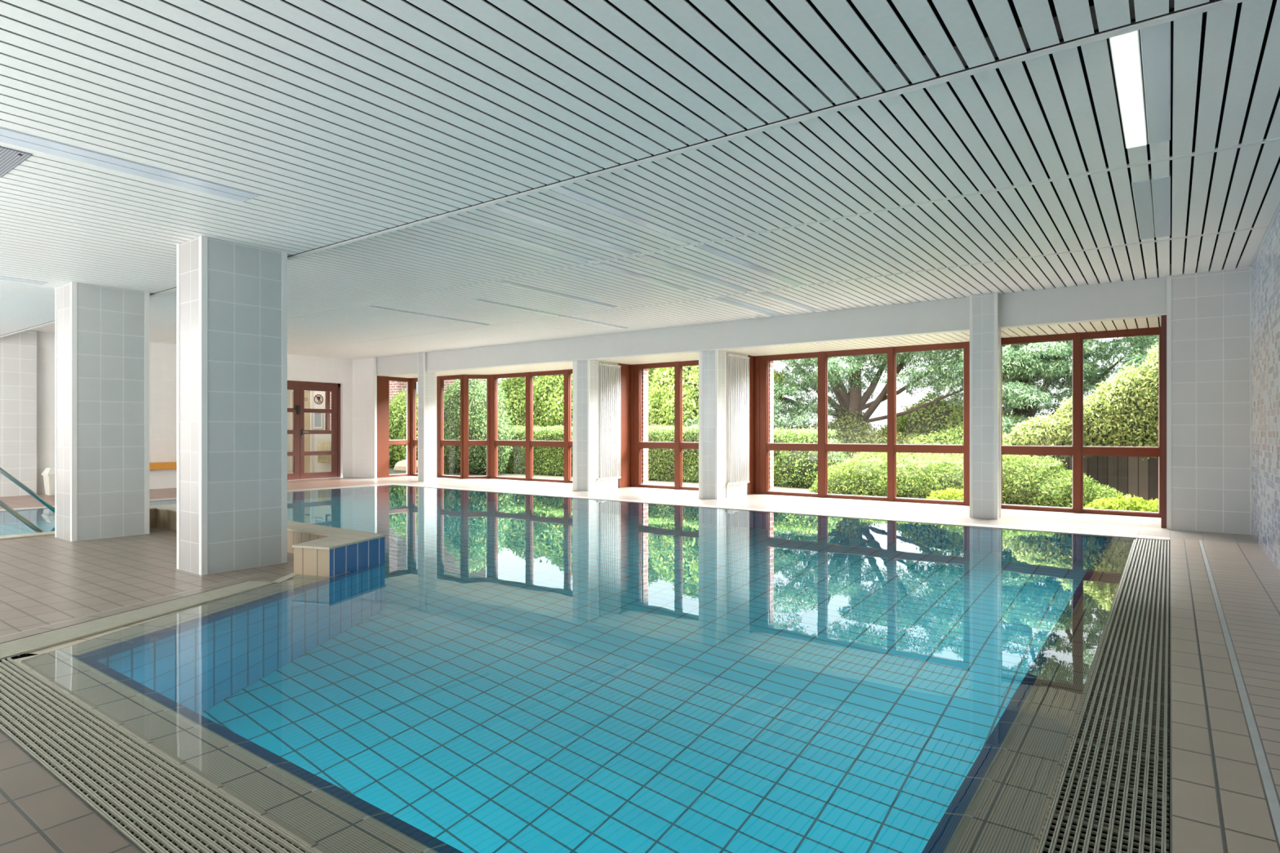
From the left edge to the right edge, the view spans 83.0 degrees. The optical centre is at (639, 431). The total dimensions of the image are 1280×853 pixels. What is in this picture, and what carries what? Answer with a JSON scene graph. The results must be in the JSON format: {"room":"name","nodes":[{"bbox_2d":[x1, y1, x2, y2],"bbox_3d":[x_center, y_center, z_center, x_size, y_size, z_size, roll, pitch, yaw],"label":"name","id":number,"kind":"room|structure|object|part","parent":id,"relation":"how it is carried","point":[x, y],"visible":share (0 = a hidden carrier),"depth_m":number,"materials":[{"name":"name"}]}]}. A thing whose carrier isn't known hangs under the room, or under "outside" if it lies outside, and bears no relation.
{"room":"indoor swimming pool","nodes":[
{"label":"indoor swimming pool","id":0,"kind":"room"},
{"bbox_2d":[0,330,352,497],"bbox_3d":[-9.910,-0.500,11.348,0.300,3.000,12.200,0,0,36],"label":"wall","id":1,"kind":"structure","parent":0,"point":[27,357],"depth_m":11.68,"materials":[{"name":"white paint"}]},
{"bbox_2d":[287,380,340,479],"bbox_3d":[-7.164,-0.033,15.171,0.134,2.065,1.915,0,0,36],"label":"door","id":2,"kind":"structure","parent":1,"relation":"in","point":[298,388],"depth_m":15.41,"materials":[{"name":"brown wood"}]},
{"bbox_3d":[-7.434,0.007,14.846,0.042,1.985,0.930,0,0,36],"label":"frame","id":3,"kind":"part","parent":2,"relation":"part of","materials":[{"name":"brown"}]},
{"bbox_3d":[-6.907,0.007,15.566,0.042,1.985,0.845,0,0,36],"label":"frame","id":4,"kind":"part","parent":2,"relation":"part of","materials":[{"name":"brown"}]},
{"bbox_2d":[0,0,1248,337],"bbox_3d":[-3.904,-1.490,6.525,15.290,0.249,0.055,0,0,36],"label":"trim","id":5,"kind":"structure","parent":1,"relation":"attached to","point":[1211,5],"depth_m":2.99,"materials":[{"name":"white metal"}]},
{"bbox_2d":[151,137,1279,342],"bbox_3d":[-2.538,-1.609,8.391,15.290,0.013,0.036,0,0,36],"label":"trim","id":6,"kind":"structure","parent":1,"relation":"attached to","point":[1240,145],"depth_m":5.19,"materials":[{"name":"white metal"}]},
{"bbox_2d":[287,226,1268,351],"bbox_3d":[-1.234,-1.609,10.172,15.290,0.013,0.031,0,0,36],"label":"trim","id":7,"kind":"structure","parent":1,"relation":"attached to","point":[1251,228],"depth_m":7.33,"materials":[{"name":"white metal"}]},
{"bbox_2d":[287,389,334,480],"bbox_3d":[-8.619,-0.275,16.166,3.390,2.650,3.300,0,0,36],"label":"wall","id":8,"kind":"structure","parent":0,"point":[317,467],"depth_m":17.49,"materials":[{"name":"white paint"}]},
{"bbox_2d":[290,390,313,472],"bbox_3d":[-8.351,-0.025,17.826,0.980,2.050,0.094,0,0,36],"label":"door","id":9,"kind":"structure","parent":8,"relation":"in","point":[308,404],"depth_m":17.65,"materials":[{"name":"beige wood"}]},
{"bbox_2d":[313,413,323,428],"bbox_3d":[-7.746,-0.290,17.426,0.390,0.420,0.025,0,0,36],"label":"picture","id":10,"kind":"object","parent":8,"relation":"attached to","point":[317,417],"visible":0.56,"depth_m":17.42,"materials":[{"name":"white paper"}]},
{"bbox_3d":[-7.741,-0.290,17.432,0.310,0.340,0.010,0,0,36],"label":"pane","id":11,"kind":"part","parent":10,"relation":"part of","materials":[{"name":"glass"}]},
{"bbox_2d":[317,440,331,462],"bbox_3d":[-7.468,0.475,17.145,0.590,0.510,0.052,0,0,36],"label":"radiator","id":12,"kind":"object","parent":8,"relation":"attached to","point":[322,446],"visible":0.67,"depth_m":17.10,"materials":[{"name":"beige metal"}]},
{"bbox_2d":[325,391,329,430],"bbox_3d":[-7.338,-0.535,17.204,0.370,1.130,0.070,0,0,36],"label":"window","id":13,"kind":"structure","parent":8,"relation":"in","point":[327,393],"depth_m":17.27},
{"bbox_2d":[330,360,773,490],"bbox_3d":[-0.104,-0.450,13.320,17.732,3.100,0.960,0,0,34],"label":"wall","id":14,"kind":"structure","parent":0,"point":[644,371],"depth_m":13.15,"materials":[{"name":"white paint"}]},
{"bbox_2d":[410,374,462,479],"bbox_3d":[-4.482,-0.113,16.001,1.800,2.225,0.094,0,0,36],"label":"window","id":15,"kind":"structure","parent":14,"relation":"in","point":[441,442],"depth_m":15.90,"materials":[{"name":"brown wood"}]},
{"bbox_2d":[462,374,489,479],"bbox_3d":[-3.498,-0.113,15.511,0.566,2.225,0.094,0,0,-7],"label":"window","id":16,"kind":"structure","parent":14,"relation":"in","point":[466,442],"depth_m":15.47,"materials":[{"name":"brown wood"}]},
{"bbox_2d":[0,0,1208,335],"bbox_3d":[-5.539,-1.440,4.292,15.290,0.140,5.580,0,0,36],"label":"ceiling","id":17,"kind":"structure","parent":0,"point":[342,114],"depth_m":2.95,"materials":[{"name":"white metal"}]},
{"bbox_2d":[0,146,31,177],"bbox_3d":[-3.409,-1.367,3.460,0.550,0.011,0.655,0,0,36],"label":"ceiling vent","id":18,"kind":"object","parent":17,"relation":"in","point":[10,158],"visible":1,"depth_m":3.60,"materials":[{"name":"black"}]},
{"bbox_2d":[0,275,48,284],"bbox_3d":[-6.066,-1.398,5.899,0.203,0.064,1.950,0,0,36],"label":"ceiling light","id":19,"kind":"object","parent":17,"relation":"attached to","point":[2,277],"visible":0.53,"depth_m":6.53,"materials":[{"name":"white"}]},
{"bbox_2d":[0,278,44,284],"bbox_3d":[-6.108,-1.383,5.929,0.092,0.034,1.942,0,0,36],"label":"diffuser","id":20,"kind":"object","parent":19,"relation":"attached to","point":[5,279],"depth_m":6.57,"materials":[{"name":"white"}]},
{"bbox_2d":[0,119,260,201],"bbox_3d":[-2.742,-1.398,3.607,0.203,0.064,1.580,0,0,36],"label":"ceiling light","id":21,"kind":"object","parent":17,"relation":"attached to","point":[7,135],"visible":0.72,"depth_m":3.69,"materials":[{"name":"white"}]},
{"bbox_2d":[0,475,1279,852],"bbox_3d":[-3.200,0.999,7.487,15.290,0.001,13.500,0,0,36],"label":"floor","id":22,"kind":"structure","parent":0,"point":[1224,588],"depth_m":3.90,"materials":[{"name":"tile"}]},
{"bbox_2d":[41,467,54,495],"bbox_3d":[-9.323,0.785,11.574,0.310,0.430,0.320,0,0,36],"label":"waste bin","id":23,"kind":"object","parent":22,"relation":"on","point":[48,473],"visible":0.47,"depth_m":11.43,"materials":[{"name":"white plastic"}]},
{"bbox_3d":[-9.323,0.630,11.574,0.310,0.120,0.320,0,0,36],"label":"bin lid","id":24,"kind":"part","parent":23,"relation":"part of","materials":[{"name":"white plastic"}]},
{"bbox_2d":[54,281,149,541],"bbox_3d":[-5.190,-0.185,6.995,0.468,2.370,0.623,0,0,36],"label":"tiled column","id":25,"kind":"structure","parent":22,"relation":"on","point":[102,333],"depth_m":6.83,"materials":[{"name":"tile"}]},
{"bbox_3d":[-5.535,-0.185,6.886,0.040,2.370,0.040,0,0,36],"label":"corner trim","id":26,"kind":"part","parent":25,"relation":"part of","materials":[{"name":"white"}]},
{"bbox_3d":[-5.189,-0.185,6.634,0.040,2.370,0.040,0,0,36],"label":"corner trim","id":27,"kind":"part","parent":25,"relation":"part of","materials":[{"name":"white"}]},
{"bbox_3d":[-4.845,-0.185,7.104,0.040,2.370,0.040,0,0,36],"label":"corner trim","id":28,"kind":"part","parent":25,"relation":"part of","materials":[{"name":"white"}]},
{"bbox_2d":[0,657,319,852],"bbox_3d":[-1.303,1.099,1.966,3.889,0.201,0.263,0,0,36],"label":"grate","id":29,"kind":"object","parent":22,"relation":"in","point":[158,805],"visible":0.9,"depth_m":2.10,"materials":[{"name":"beige plastic"}]},
{"bbox_2d":[149,462,176,488],"bbox_3d":[-8.355,0.772,13.060,0.365,0.455,2.800,0,0,36],"label":"bench","id":30,"kind":"object","parent":22,"relation":"on","point":[162,474],"visible":0.04,"depth_m":12.77,"materials":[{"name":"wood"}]},
{"bbox_3d":[-8.355,0.600,13.060,0.365,0.110,2.800,0,0,36],"label":"seat","id":31,"kind":"part","parent":30,"relation":"part of","materials":[{"name":"orange wood"}]},
{"bbox_2d":[176,235,287,575],"bbox_3d":[-3.042,-0.185,5.413,0.403,2.370,0.608,0,0,36],"label":"tiled column","id":32,"kind":"structure","parent":22,"relation":"on","point":[232,297],"depth_m":5.24,"materials":[{"name":"tile"}]},
{"bbox_3d":[-3.356,-0.185,5.291,0.040,2.370,0.040,0,0,36],"label":"corner trim","id":33,"kind":"part","parent":32,"relation":"part of","materials":[{"name":"white"}]},
{"bbox_3d":[-3.063,-0.185,5.077,0.040,2.370,0.040,0,0,36],"label":"corner trim","id":34,"kind":"part","parent":32,"relation":"part of","materials":[{"name":"white"}]},
{"bbox_3d":[-2.728,-0.185,5.535,0.040,2.370,0.040,0,0,36],"label":"corner trim","id":35,"kind":"part","parent":32,"relation":"part of","materials":[{"name":"white"}]},
{"bbox_2d":[149,504,386,577],"bbox_3d":[-3.681,0.999,6.472,4.232,0.402,0.767,0,0,36],"label":"wall","id":36,"kind":"structure","parent":22,"relation":"on","point":[318,550],"depth_m":5.39,"materials":[{"name":"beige tile"}]},
{"bbox_2d":[417,351,436,481],"bbox_3d":[-4.330,-0.302,14.736,0.208,2.605,0.308,0,0,36],"label":"tiled column","id":37,"kind":"structure","parent":22,"relation":"on","point":[427,381],"depth_m":14.64,"materials":[{"name":"tile"}]},
{"bbox_3d":[-4.489,-0.302,14.675,0.024,2.605,0.024,0,0,36],"label":"corner trim","id":38,"kind":"part","parent":37,"relation":"part of","materials":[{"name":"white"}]},
{"bbox_3d":[-4.340,-0.302,14.567,0.024,2.605,0.024,0,0,36],"label":"corner trim","id":39,"kind":"part","parent":37,"relation":"part of","materials":[{"name":"white"}]},
{"bbox_3d":[-4.172,-0.302,14.796,0.024,2.605,0.024,0,0,36],"label":"corner trim","id":40,"kind":"part","parent":37,"relation":"part of","materials":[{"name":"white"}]},
{"bbox_2d":[576,360,598,491],"bbox_3d":[-0.902,-0.110,12.405,0.283,2.220,0.258,0,0,36],"label":"tiled column","id":41,"kind":"structure","parent":22,"relation":"on","point":[587,371],"depth_m":12.31,"materials":[{"name":"tile"}]},
{"bbox_3d":[-1.069,-0.110,12.388,0.034,2.220,0.034,0,0,36],"label":"corner trim","id":42,"kind":"part","parent":41,"relation":"part of","materials":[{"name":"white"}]},
{"bbox_3d":[-0.868,-0.110,12.241,0.034,2.220,0.034,0,0,36],"label":"corner trim","id":43,"kind":"part","parent":41,"relation":"part of","materials":[{"name":"white"}]},
{"bbox_3d":[-0.736,-0.110,12.422,0.034,2.220,0.034,0,0,36],"label":"corner trim","id":44,"kind":"part","parent":41,"relation":"part of","materials":[{"name":"white"}]},
{"bbox_2d":[596,363,621,480],"bbox_3d":[-0.506,-0.096,12.623,0.143,2.191,0.665,0,0,36],"label":"radiator","id":45,"kind":"object","parent":22,"relation":"on","point":[607,366],"visible":1,"depth_m":12.60,"materials":[{"name":"white metal"}]},
{"bbox_2d":[701,350,725,499],"bbox_3d":[1.108,-0.110,10.932,0.278,2.220,0.258,0,0,36],"label":"tiled column","id":46,"kind":"structure","parent":22,"relation":"on","point":[713,362],"depth_m":10.84,"materials":[{"name":"tile"}]},
{"bbox_3d":[0.944,-0.110,10.914,0.034,2.220,0.034,0,0,36],"label":"corner trim","id":47,"kind":"part","parent":46,"relation":"part of","materials":[{"name":"white"}]},
{"bbox_3d":[1.141,-0.110,10.770,0.034,2.220,0.034,0,0,36],"label":"corner trim","id":48,"kind":"part","parent":46,"relation":"part of","materials":[{"name":"white"}]},
{"bbox_3d":[1.273,-0.110,10.951,0.034,2.220,0.034,0,0,36],"label":"corner trim","id":49,"kind":"part","parent":46,"relation":"part of","materials":[{"name":"white"}]},
{"bbox_2d":[725,353,749,497],"bbox_3d":[1.552,-0.098,11.203,0.143,2.196,0.725,0,0,36],"label":"radiator","id":50,"kind":"object","parent":22,"relation":"on","point":[738,366],"visible":1,"depth_m":11.22,"materials":[{"name":"white metal"}]},
{"bbox_2d":[969,292,1000,519],"bbox_3d":[4.043,-0.302,8.474,0.298,2.605,0.218,0,0,36],"label":"tiled column","id":51,"kind":"structure","parent":22,"relation":"on","point":[984,329],"depth_m":8.39,"materials":[{"name":"tile"}]},
{"bbox_3d":[3.882,-0.302,8.477,0.034,2.605,0.034,0,0,36],"label":"corner trim","id":52,"kind":"part","parent":51,"relation":"part of","materials":[{"name":"white"}]},
{"bbox_3d":[4.095,-0.302,8.321,0.034,2.605,0.034,0,0,36],"label":"corner trim","id":53,"kind":"part","parent":51,"relation":"part of","materials":[{"name":"white"}]},
{"bbox_3d":[4.204,-0.302,8.470,0.034,2.605,0.034,0,0,36],"label":"corner trim","id":54,"kind":"part","parent":51,"relation":"part of","materials":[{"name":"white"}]},
{"bbox_2d":[1034,537,1169,852],"bbox_3d":[2.529,1.099,3.676,0.270,0.201,7.932,0,0,36],"label":"grate","id":55,"kind":"object","parent":22,"relation":"in","point":[1112,795],"visible":0.98,"depth_m":2.40,"materials":[{"name":"beige plastic"}]},
{"bbox_2d":[27,0,1279,359],"bbox_3d":[-2.018,-1.675,9.101,15.290,0.140,6.500,0,0,36],"label":"ceiling","id":56,"kind":"structure","parent":0,"point":[1055,115],"depth_m":5.50,"materials":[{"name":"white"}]},
{"bbox_2d":[367,305,490,324],"bbox_3d":[-2.854,-1.633,10.023,0.100,0.064,2.000,0,0,36],"label":"ceiling light","id":57,"kind":"object","parent":56,"relation":"attached to","point":[372,306],"visible":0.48,"depth_m":9.89,"materials":[{"name":"white"}]},
{"bbox_2d":[438,213,593,262],"bbox_3d":[-1.094,-1.633,5.945,0.100,0.064,2.100,0,0,36],"label":"ceiling light","id":58,"kind":"object","parent":56,"relation":"attached to","point":[451,220],"visible":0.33,"depth_m":5.99,"materials":[{"name":"white plastic"}]},
{"bbox_2d":[474,298,629,328],"bbox_3d":[-1.094,-1.633,9.973,0.100,0.064,3.000,0,0,36],"label":"ceiling light","id":59,"kind":"object","parent":56,"relation":"attached to","point":[477,300],"visible":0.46,"depth_m":9.75,"materials":[{"name":"white"}]},
{"bbox_2d":[498,280,617,307],"bbox_3d":[-0.897,-1.633,8.491,0.100,0.064,1.960,0,0,36],"label":"ceiling light","id":60,"kind":"object","parent":56,"relation":"attached to","point":[504,281],"visible":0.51,"depth_m":8.37,"materials":[{"name":"white"}]},
{"bbox_2d":[486,200,638,253],"bbox_3d":[-0.676,-1.633,5.639,0.100,0.064,2.100,0,0,36],"label":"ceiling light","id":61,"kind":"object","parent":56,"relation":"attached to","point":[496,206],"visible":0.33,"depth_m":5.68,"materials":[{"name":"white"}]},
{"bbox_2d":[550,182,697,243],"bbox_3d":[-0.175,-1.633,5.272,0.100,0.064,2.100,0,0,36],"label":"ceiling light","id":62,"kind":"object","parent":56,"relation":"attached to","point":[563,190],"visible":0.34,"depth_m":5.30,"materials":[{"name":"white"}]},
{"bbox_2d":[595,260,690,290],"bbox_3d":[0.070,-1.633,7.534,0.100,0.064,1.560,0,0,36],"label":"ceiling light","id":63,"kind":"object","parent":56,"relation":"attached to","point":[602,264],"visible":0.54,"depth_m":7.45,"materials":[{"name":"white"}]},
{"bbox_2d":[638,249,752,292],"bbox_3d":[0.635,-1.633,7.430,0.100,0.064,2.060,0,0,36],"label":"ceiling light","id":64,"kind":"object","parent":56,"relation":"attached to","point":[646,257],"visible":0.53,"depth_m":7.29,"materials":[{"name":"white"}]},
{"bbox_2d":[713,295,784,315],"bbox_3d":[1.430,-1.633,9.303,0.203,0.064,1.600,0,0,36],"label":"ceiling light","id":65,"kind":"object","parent":56,"relation":"attached to","point":[727,300],"visible":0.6,"depth_m":9.24,"materials":[{"name":"white"}]},
{"bbox_2d":[697,238,804,285],"bbox_3d":[1.137,-1.633,7.063,0.100,0.064,2.060,0,0,36],"label":"ceiling light","id":66,"kind":"object","parent":56,"relation":"attached to","point":[707,247],"visible":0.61,"depth_m":6.90,"materials":[{"name":"white plastic"}]},
{"bbox_2d":[377,276,1166,376],"bbox_3d":[-0.070,-1.410,11.608,13.830,0.390,0.153,0,0,36],"label":"beam","id":67,"kind":"structure","parent":56,"relation":"attached to","point":[1140,298],"depth_m":9.65,"materials":[{"name":"grey paint"}]},
{"bbox_2d":[760,287,819,311],"bbox_3d":[1.874,-1.633,8.946,0.100,0.064,1.550,0,0,36],"label":"ceiling light","id":68,"kind":"object","parent":56,"relation":"attached to","point":[769,294],"visible":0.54,"depth_m":8.85,"materials":[{"name":"white"}]},
{"bbox_2d":[1108,21,1170,148],"bbox_3d":[2.321,-1.633,3.338,0.203,0.064,1.730,0,0,36],"label":"ceiling light","id":69,"kind":"object","parent":56,"relation":"attached to","point":[1126,50],"visible":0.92,"depth_m":3.31,"materials":[{"name":"white plastic"}]},
{"bbox_2d":[1110,30,1146,148],"bbox_3d":[2.280,-1.618,3.369,0.092,0.034,1.722,0,0,36],"label":"diffuser","id":70,"kind":"object","parent":69,"relation":"attached to","point":[1126,51],"depth_m":3.33,"materials":[{"name":"white plastic"}]},
{"bbox_2d":[1141,21,1169,144],"bbox_3d":[2.363,-1.618,3.308,0.092,0.034,1.722,0,0,36],"label":"diffuser","id":71,"kind":"object","parent":69,"relation":"attached to","point":[1155,40],"depth_m":3.33,"materials":[{"name":"white plastic"}]},
{"bbox_2d":[1131,167,1170,239],"bbox_3d":[3.751,-1.633,5.291,0.203,0.064,1.690,0,0,36],"label":"ceiling light","id":72,"kind":"object","parent":56,"relation":"attached to","point":[1160,188],"visible":0.84,"depth_m":5.15,"materials":[{"name":"white plastic"}]},
{"bbox_2d":[1132,180,1154,239],"bbox_3d":[3.710,-1.618,5.321,0.092,0.034,1.682,0,0,36],"label":"diffuser","id":73,"kind":"object","parent":72,"relation":"attached to","point":[1143,191],"depth_m":5.15,"materials":[{"name":"white plastic"}]},
{"bbox_2d":[1151,177,1169,237],"bbox_3d":[3.793,-1.618,5.260,0.092,0.034,1.682,0,0,36],"label":"diffuser","id":74,"kind":"object","parent":72,"relation":"attached to","point":[1160,187],"depth_m":5.17,"materials":[{"name":"white plastic"}]},
{"bbox_2d":[385,316,1160,377],"bbox_3d":[0.339,-1.262,12.395,14.100,0.075,1.600,0,0,36],"label":"ceiling","id":75,"kind":"structure","parent":0,"point":[1146,322],"depth_m":10.18,"materials":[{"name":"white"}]},
{"bbox_2d":[352,256,1249,534],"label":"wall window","id":76,"kind":"structure","parent":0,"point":[1211,310],"depth_m":7.28,"materials":[{"name":"white paint"}]},
{"bbox_2d":[377,375,410,477],"bbox_3d":[-5.521,-0.113,16.120,0.098,2.225,0.971,0,0,34],"label":"window","id":77,"kind":"structure","parent":76,"relation":"attached to","point":[384,442],"depth_m":15.94,"materials":[{"name":"brown wood"}]},
{"bbox_3d":[-5.677,-0.113,15.863,0.070,2.225,0.370,0,0,34],"label":"blank panel","id":78,"kind":"part","parent":77,"relation":"part of","materials":[{"name":"wood"}]},
{"bbox_3d":[-5.520,-0.113,16.132,0.070,2.225,0.951,0,0,34],"label":"frame","id":79,"kind":"part","parent":77,"relation":"part of","materials":[{"name":"wood"}]},
{"bbox_2d":[489,368,572,483],"bbox_3d":[-1.759,-0.113,14.490,3.560,2.225,0.094,0,0,36],"label":"window","id":80,"kind":"structure","parent":76,"relation":"attached to","point":[529,443],"depth_m":14.83,"materials":[{"name":"brown wood"}]},
{"bbox_2d":[617,360,698,490],"bbox_3d":[0.632,-0.113,12.445,2.285,2.225,0.428,0,0,36],"label":"window","id":81,"kind":"structure","parent":76,"relation":"attached to","point":[631,443],"depth_m":13.03,"materials":[{"name":"brown wood"}]},
{"bbox_3d":[-0.248,-0.113,13.041,0.110,2.225,0.350,0,0,36],"label":"jamb panel","id":82,"kind":"part","parent":81,"relation":"part of","materials":[{"name":"wood"}]},
{"bbox_2d":[747,341,969,506],"bbox_3d":[3.155,-0.113,10.697,3.350,2.225,0.268,0,0,36],"label":"window","id":83,"kind":"structure","parent":76,"relation":"attached to","point":[760,446],"depth_m":11.01,"materials":[{"name":"brown wood"}]},
{"bbox_3d":[1.829,-0.113,11.620,0.120,2.225,0.190,0,0,36],"label":"jamb panel","id":84,"kind":"part","parent":83,"relation":"part of","materials":[{"name":"wood"}]},
{"bbox_2d":[1000,315,1166,528],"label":"window","id":85,"kind":"structure","parent":76,"relation":"attached to","point":[1077,450],"depth_m":8.91,"materials":[{"name":"brown wood"}]},
{"bbox_3d":[5.789,-0.113,7.969,0.074,2.225,1.100,0,0,36],"label":"jamb panel","id":86,"kind":"part","parent":85,"relation":"part of","materials":[{"name":"brown"}]},
{"bbox_2d":[1251,210,1279,569],"bbox_3d":[3.158,-0.500,3.017,0.250,3.000,13.800,0,0,36],"label":"wall","id":87,"kind":"structure","parent":0,"point":[1265,269],"depth_m":5.95,"materials":[{"name":"tile"}]},
{"bbox_2d":[373,267,1251,534],"bbox_3d":[0.112,-0.302,11.340,14.500,2.605,0.050,0,0,36],"label":"trim","id":88,"kind":"structure","parent":87,"relation":"attached to","point":[1168,277],"depth_m":7.43,"materials":[{"name":"white"}]},
{"bbox_2d":[1169,202,1279,275],"bbox_3d":[3.862,-1.608,4.732,0.640,0.018,6.220,0,0,36],"label":"trim","id":89,"kind":"structure","parent":87,"relation":"attached to","point":[1277,209],"depth_m":6.26,"materials":[{"name":"white"}]},
{"bbox_3d":[-3.301,1.765,5.919,11.380,1.470,10.850,0,0,36],"label":"basin","id":90,"kind":"object","parent":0,"visible":0},
{"bbox_2d":[0,467,54,512],"bbox_3d":[-6.944,0.812,7.781,0.042,2.176,1.280,0,0,36],"label":"pool handrail","id":91,"kind":"object","parent":90,"relation":"attached to","point":[2,472],"visible":0.32,"depth_m":8.00,"materials":[{"name":"silver metal"}]},
{"bbox_2d":[0,484,1133,852],"bbox_3d":[-3.221,1.010,5.860,11.578,0.020,10.850,0,0,36],"label":"pool water","id":92,"kind":"object","parent":90,"relation":"in","point":[516,673],"visible":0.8,"depth_m":2.99,"materials":[{"name":"blue liquid"}]},
{"bbox_2d":[13,539,1135,852],"bbox_3d":[0.401,1.119,5.160,5.050,0.241,7.700,0,0,36],"label":"pool edge","id":93,"kind":"structure","parent":90,"relation":"attached to","point":[43,651],"depth_m":2.71,"materials":[{"name":"tile"}]},
{"bbox_2d":[0,581,276,661],"bbox_3d":[-2.776,1.099,3.928,0.263,0.201,1.936,0,0,14],"label":"grate","id":94,"kind":"object","parent":93,"relation":"in","point":[18,648],"visible":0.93,"depth_m":3.81,"materials":[{"name":"plastic"}]},
{"bbox_2d":[0,483,1169,541],"bbox_3d":[-3.153,1.044,5.934,12.100,0.112,11.050,0,0,36],"label":"pool coping","id":95,"kind":"object","parent":90,"relation":"on","point":[47,533],"visible":0.37,"depth_m":8.66},
{"bbox_2d":[0,499,42,533],"bbox_3d":[-6.281,0.812,6.639,0.042,2.176,1.280,0,0,36],"label":"pool handrail","id":96,"kind":"object","parent":95,"relation":"attached to","point":[2,504],"visible":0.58,"depth_m":7.00,"materials":[{"name":"silver metal"}]},
{"label":"outside","id":97,"kind":"structure","parent":0,"visible":0},
{"bbox_2d":[1002,344,1158,463],"bbox_3d":[7.471,-0.651,11.309,3.987,2.425,0.885,0,0,37],"label":"climbing shrub","id":98,"kind":"object","parent":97,"point":[1123,411],"visible":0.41,"depth_m":11.15,"materials":[{"name":"green plant"}]},
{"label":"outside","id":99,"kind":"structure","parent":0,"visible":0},
{"bbox_2d":[389,465,1046,498],"bbox_3d":[1.233,1.120,30.456,46.000,0.001,29.400,0,0,36],"label":"ground","id":100,"kind":"structure","parent":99,"point":[776,488],"depth_m":16.32,"materials":[{"name":"plant"}]},
{"bbox_2d":[393,459,417,471],"bbox_3d":[-6.524,1.021,20.519,1.074,0.517,0.682,0,0,36],"label":"boulder","id":101,"kind":"object","parent":100,"relation":"on","point":[400,466],"visible":0.23,"depth_m":20.27,"materials":[{"name":"stone"}]},
{"bbox_2d":[329,378,485,430],"bbox_3d":[-9.185,-1.950,26.893,7.400,6.100,2.459,0,0,36],"label":"brick house","id":102,"kind":"structure","parent":100,"relation":"on","point":[394,386],"depth_m":25.17,"materials":[{"name":"red brick"}]},
{"bbox_2d":[389,388,450,467],"bbox_3d":[-7.060,0.016,22.406,4.088,2.818,1.642,0,0,36],"label":"shrub","id":103,"kind":"object","parent":100,"relation":"on","point":[397,407],"visible":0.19,"depth_m":22.06,"materials":[{"name":"green plant"}]},
{"bbox_2d":[444,378,516,475],"bbox_3d":[-4.574,-0.312,19.543,3.113,3.132,1.674,0,0,36],"label":"bush","id":104,"kind":"object","parent":100,"relation":"on","point":[477,387],"visible":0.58,"depth_m":18.95,"materials":[{"name":"green plant"}]},
{"bbox_2d":[497,368,657,428],"bbox_3d":[-1.796,-0.680,21.555,8.034,3.571,2.296,0,0,36],"label":"tree","id":105,"kind":"object","parent":100,"relation":"on","point":[548,390],"visible":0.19,"depth_m":21.46,"materials":[{"name":"green plant"}]},
{"bbox_2d":[497,423,850,488],"bbox_3d":[0.171,0.564,17.356,10.290,1.597,1.352,0,0,37],"label":"clipped hedge","id":106,"kind":"object","parent":100,"relation":"on","point":[792,468],"visible":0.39,"depth_m":16.34,"materials":[{"name":"green plant"}]},
{"bbox_2d":[648,365,786,427],"bbox_3d":[1.766,-0.649,18.535,3.994,3.508,1.798,0,0,22],"label":"tree","id":107,"kind":"object","parent":100,"relation":"on","point":[661,397],"visible":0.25,"depth_m":18.30,"materials":[{"name":"green plant"}]},
{"bbox_2d":[773,405,928,463],"bbox_3d":[4.537,0.437,17.156,5.585,2.346,1.726,0,0,42],"label":"thicket","id":108,"kind":"object","parent":100,"relation":"on","point":[851,428],"visible":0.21,"depth_m":16.56,"materials":[{"name":"green plant"}]},
{"bbox_2d":[684,342,1065,430],"bbox_3d":[4.878,-1.246,16.830,8.527,4.714,2.899,0,0,36],"label":"cedar tree","id":109,"kind":"object","parent":100,"relation":"on","point":[853,400],"visible":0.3,"depth_m":16.72,"materials":[{"name":"green plant"}]},
{"bbox_2d":[808,452,963,498],"bbox_3d":[4.969,0.933,12.877,4.109,1.330,1.684,0,0,32],"label":"shrub","id":110,"kind":"object","parent":100,"relation":"on","point":[916,477],"visible":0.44,"depth_m":12.66,"materials":[{"name":"green plant"}]},
{"bbox_2d":[926,487,963,501],"bbox_3d":[4.892,1.076,11.337,0.898,0.421,0.652,0,0,36],"label":"plant","id":111,"kind":"object","parent":100,"relation":"on","point":[949,494],"visible":0.35,"depth_m":11.26,"materials":[{"name":"green plant"}]},
{"bbox_2d":[879,391,1022,462],"bbox_3d":[6.568,0.293,16.056,2.572,2.514,4.603,0,0,-13],"label":"bush","id":112,"kind":"object","parent":100,"relation":"on","point":[943,424],"visible":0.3,"depth_m":16.34,"materials":[{"name":"green plant"}]},
{"bbox_2d":[960,454,1131,507],"bbox_3d":[6.251,0.939,11.202,1.269,1.353,2.532,0,0,-42],"label":"shrub","id":113,"kind":"object","parent":100,"relation":"on","point":[1026,480],"visible":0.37,"depth_m":10.96,"materials":[{"name":"green plant"}]},
{"bbox_2d":[945,334,1158,435],"bbox_3d":[8.572,-1.189,13.878,5.335,4.600,2.572,0,0,38],"label":"cedar tree","id":114,"kind":"object","parent":100,"relation":"on","point":[1020,398],"visible":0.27,"depth_m":13.79,"materials":[{"name":"green plant"}]},
{"bbox_2d":[1046,456,1158,500],"bbox_3d":[8.132,0.580,11.496,2.938,1.040,0.082,0,0,36],"label":"fence","id":115,"kind":"object","parent":100,"relation":"on","point":[1128,475],"visible":0.07,"depth_m":11.68,"materials":[{"name":"grey wood"}]},
{"bbox_2d":[1083,494,1158,512],"bbox_3d":[6.783,1.069,9.855,1.464,0.438,0.810,0,0,36],"label":"plant","id":116,"kind":"object","parent":100,"relation":"on","point":[1135,504],"visible":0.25,"depth_m":9.80,"materials":[{"name":"green plant"}]}
]}

